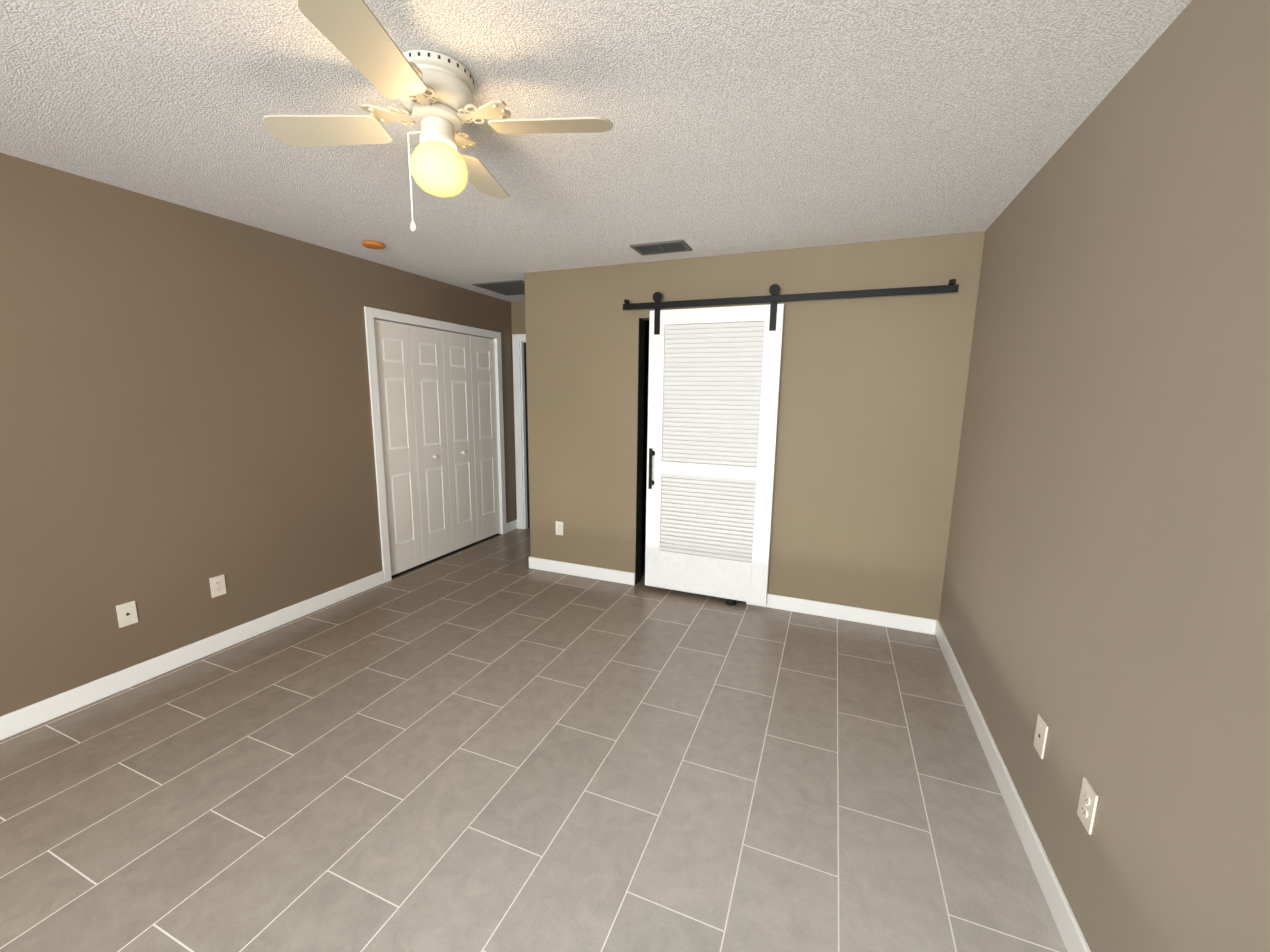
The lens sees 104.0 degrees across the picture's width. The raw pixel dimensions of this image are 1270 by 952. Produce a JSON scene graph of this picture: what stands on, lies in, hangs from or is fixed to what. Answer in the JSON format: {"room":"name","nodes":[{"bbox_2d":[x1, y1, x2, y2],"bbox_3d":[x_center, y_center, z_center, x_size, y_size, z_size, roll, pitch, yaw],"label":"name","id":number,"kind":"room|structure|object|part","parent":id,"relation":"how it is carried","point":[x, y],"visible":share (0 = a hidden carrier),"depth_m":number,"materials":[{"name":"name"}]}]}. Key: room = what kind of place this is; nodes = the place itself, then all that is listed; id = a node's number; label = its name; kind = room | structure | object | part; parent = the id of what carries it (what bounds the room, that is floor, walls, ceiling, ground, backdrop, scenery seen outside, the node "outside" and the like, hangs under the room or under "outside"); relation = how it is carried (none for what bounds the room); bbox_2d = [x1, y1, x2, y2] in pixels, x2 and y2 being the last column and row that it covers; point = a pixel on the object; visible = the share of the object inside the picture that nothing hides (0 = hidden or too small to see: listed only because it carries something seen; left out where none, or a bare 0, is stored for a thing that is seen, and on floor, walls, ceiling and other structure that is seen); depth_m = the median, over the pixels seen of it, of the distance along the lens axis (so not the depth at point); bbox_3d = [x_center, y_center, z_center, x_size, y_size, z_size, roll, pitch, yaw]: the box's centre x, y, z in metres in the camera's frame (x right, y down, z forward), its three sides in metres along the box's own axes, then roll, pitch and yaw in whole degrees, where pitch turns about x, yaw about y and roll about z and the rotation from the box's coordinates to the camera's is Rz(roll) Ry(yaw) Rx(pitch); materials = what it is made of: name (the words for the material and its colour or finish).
{"room":"empty bedroom","nodes":[
{"label":"empty bedroom","id":0,"kind":"room"},
{"bbox_2d":[0,153,516,715],"bbox_3d":[-2.774,-0.073,1.956,0.120,2.440,7.790,4,10,21],"label":"wall","id":1,"kind":"structure","parent":0,"point":[185,409],"depth_m":2.60,"materials":[{"name":"brown paint"}]},
{"bbox_2d":[116,600,137,627],"bbox_3d":[-2.549,0.695,2.494,0.016,0.116,0.072,4,10,21],"label":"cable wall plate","id":2,"kind":"object","parent":1,"relation":"attached to","point":[127,614],"visible":1,"depth_m":2.49,"materials":[{"name":"beige plastic"}]},
{"bbox_2d":[0,571,384,739],"bbox_3d":[-3.061,1.215,1.297,0.014,0.102,5.753,4,10,21],"label":"baseboard","id":3,"kind":"structure","parent":1,"relation":"attached to","point":[31,716],"depth_m":2.64,"materials":[{"name":"white wood"}]},
{"bbox_2d":[209,574,225,597],"bbox_3d":[-2.403,0.634,2.861,0.008,0.116,0.072,4,10,21],"label":"duplex electrical outlet","id":4,"kind":"object","parent":1,"relation":"attached to","point":[217,586],"visible":1,"depth_m":2.86,"materials":[{"name":"beige plastic"}]},
{"bbox_2d":[364,306,506,582],"bbox_3d":[-1.738,-0.311,4.522,0.136,2.107,1.589,4,10,21],"label":"trim","id":5,"kind":"structure","parent":1,"relation":"attached to","point":[371,314],"depth_m":3.93,"materials":[{"name":"white wood"}]},
{"bbox_2d":[374,319,499,575],"bbox_3d":[-1.702,-0.281,4.512,0.075,2.013,1.445,4,10,21],"label":"bifold closet doors","id":6,"kind":"structure","parent":1,"relation":"in","point":[437,395],"depth_m":4.38,"materials":[{"name":"white wood"}]},
{"bbox_2d":[506,519,516,531],"bbox_3d":[-1.363,0.552,5.487,0.014,0.102,0.208,4,10,21],"label":"baseboard","id":7,"kind":"structure","parent":1,"relation":"attached to","point":[511,525],"depth_m":5.48,"materials":[{"name":"white wood"}]},
{"bbox_2d":[511,302,518,513],"bbox_3d":[-1.248,-0.622,5.434,0.095,2.440,0.120,4,10,21],"label":"wall","id":8,"kind":"structure","parent":0,"point":[515,315],"depth_m":5.21,"materials":[{"name":"brown paint"}]},
{"bbox_2d":[524,343,529,527],"bbox_3d":[-0.869,-0.399,5.311,0.732,2.050,0.008,4,10,21],"label":"wall","id":9,"kind":"structure","parent":0,"point":[526,418],"depth_m":5.42,"materials":[{"name":"black"}]},
{"bbox_2d":[0,528,1066,951],"bbox_3d":[-0.902,1.327,1.419,4.188,0.100,7.790,4,10,21],"label":"floor","id":10,"kind":"structure","parent":0,"point":[496,744],"depth_m":1.90,"materials":[{"name":"tile"}]},
{"bbox_2d":[391,533,500,578],"bbox_3d":[-1.734,0.728,4.685,0.056,0.002,1.453,4,10,21],"label":"threshold","id":11,"kind":"object","parent":10,"relation":"on","point":[436,559],"visible":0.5,"depth_m":4.55,"materials":[{"name":"black"}]},
{"bbox_2d":[519,301,648,545],"bbox_3d":[0.577,-0.477,4.696,3.853,2.440,0.158,4,10,21],"label":"wall","id":12,"kind":"structure","parent":0,"point":[645,420],"depth_m":4.85,"materials":[{"name":"black paint"}]},
{"bbox_2d":[512,334,527,528],"bbox_3d":[-0.902,-0.426,5.277,0.854,2.112,0.066,4,10,21],"label":"door frame","id":13,"kind":"structure","parent":12,"relation":"attached to","point":[518,341],"depth_m":5.38,"materials":[{"name":"white wood"}]},
{"bbox_2d":[0,0,1191,301],"bbox_3d":[-0.868,-1.180,1.009,4.188,0.100,7.790,4,10,21],"label":"ceiling","id":14,"kind":"structure","parent":0,"point":[744,126],"depth_m":1.68,"materials":[{"name":"white paint"}]},
{"bbox_2d":[362,240,384,248],"bbox_3d":[-1.682,-1.485,3.193,0.132,0.024,0.132,4,10,21],"label":"smoke detector","id":15,"kind":"object","parent":14,"relation":"attached to","point":[370,244],"visible":1,"depth_m":3.16,"materials":[{"name":"orange plastic"}]},
{"bbox_2d":[262,0,612,231],"bbox_3d":[-0.599,-0.983,1.517,0.798,0.444,0.798,-7,12,-41],"label":"ceiling fan","id":16,"kind":"object","parent":14,"relation":"attached to","point":[432,91],"visible":1,"depth_m":1.46,"materials":[{"name":"beige metal"}]},
{"bbox_3d":[-0.600,-0.939,1.524,0.166,0.139,0.166,4,10,21],"label":"globe","id":17,"kind":"part","parent":16,"relation":"part of","materials":[{"name":"yellow"}]},
{"bbox_2d":[472,280,524,295],"bbox_3d":[-1.104,-1.695,4.485,0.500,0.011,0.500,4,10,21],"label":"ceiling vent","id":18,"kind":"object","parent":14,"relation":"in","point":[512,287],"visible":0.62,"depth_m":4.42,"materials":[{"name":"grey metal"}]},
{"bbox_2d":[630,239,691,255],"bbox_3d":[0.170,-1.466,3.193,0.350,0.011,0.220,4,10,21],"label":"ceiling vent","id":19,"kind":"object","parent":14,"relation":"in","point":[673,246],"visible":0.98,"depth_m":3.18,"materials":[{"name":"grey metal"}]},
{"bbox_2d":[525,231,984,619],"bbox_3d":[0.559,-0.301,3.620,3.076,2.440,0.120,4,10,21],"label":"wall","id":20,"kind":"structure","parent":0,"point":[872,394],"depth_m":3.29,"materials":[{"name":"beige paint"}]},
{"bbox_2d":[555,521,562,535],"bbox_3d":[-0.632,0.438,4.149,0.072,0.116,0.008,4,10,21],"label":"duplex electrical outlet","id":21,"kind":"object","parent":20,"relation":"attached to","point":[559,528],"visible":1,"depth_m":4.15,"materials":[{"name":"beige plastic"}]},
{"bbox_2d":[528,557,634,584],"bbox_3d":[-0.462,0.786,4.133,0.992,0.102,0.014,4,10,21],"label":"baseboard","id":22,"kind":"structure","parent":20,"relation":"attached to","point":[611,575],"depth_m":4.11,"materials":[{"name":"white wood"}]},
{"bbox_2d":[635,318,644,584],"bbox_3d":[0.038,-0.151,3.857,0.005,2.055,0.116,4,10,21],"label":"doorway","id":23,"kind":"structure","parent":20,"relation":"attached to","point":[641,355],"depth_m":3.84,"materials":[{"name":"black"}]},
{"bbox_2d":[623,279,958,605],"bbox_3d":[0.870,-0.144,3.387,2.080,2.213,0.120,4,10,21],"label":"barn door","id":24,"kind":"structure","parent":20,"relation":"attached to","point":[713,386],"depth_m":3.51,"materials":[{"name":"white painted wood"},{"name":"black steel"}]},
{"bbox_2d":[746,594,935,634],"bbox_3d":[1.374,0.929,3.411,1.204,0.102,0.014,4,10,21],"label":"baseboard","id":25,"kind":"structure","parent":20,"relation":"attached to","point":[880,618],"depth_m":3.37,"materials":[{"name":"white wood"}]},
{"bbox_2d":[939,0,1269,951],"bbox_3d":[0.810,0.296,-0.004,0.120,2.440,6.752,4,10,21],"label":"wall","id":26,"kind":"structure","parent":0,"point":[1105,606],"depth_m":1.23,"materials":[{"name":"brown paint"}]},
{"bbox_2d":[935,620,1090,951],"bbox_3d":[0.732,1.445,0.210,0.014,0.102,6.512,4,10,21],"label":"baseboard","id":27,"kind":"structure","parent":26,"relation":"attached to","point":[1068,927],"depth_m":1.72,"materials":[{"name":"white wood"}]},
{"bbox_2d":[1033,714,1047,758],"bbox_3d":[1.345,0.864,1.648,0.007,0.116,0.072,4,10,21],"label":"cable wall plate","id":28,"kind":"object","parent":26,"relation":"attached to","point":[1040,737],"visible":1,"depth_m":1.64,"materials":[{"name":"beige plastic"}]},
{"bbox_2d":[1077,777,1097,834],"bbox_3d":[1.224,0.892,1.345,0.008,0.116,0.072,4,10,21],"label":"duplex electrical outlet","id":29,"kind":"object","parent":26,"relation":"attached to","point":[1087,805],"visible":1,"depth_m":1.34,"materials":[{"name":"beige plastic"}]}
]}

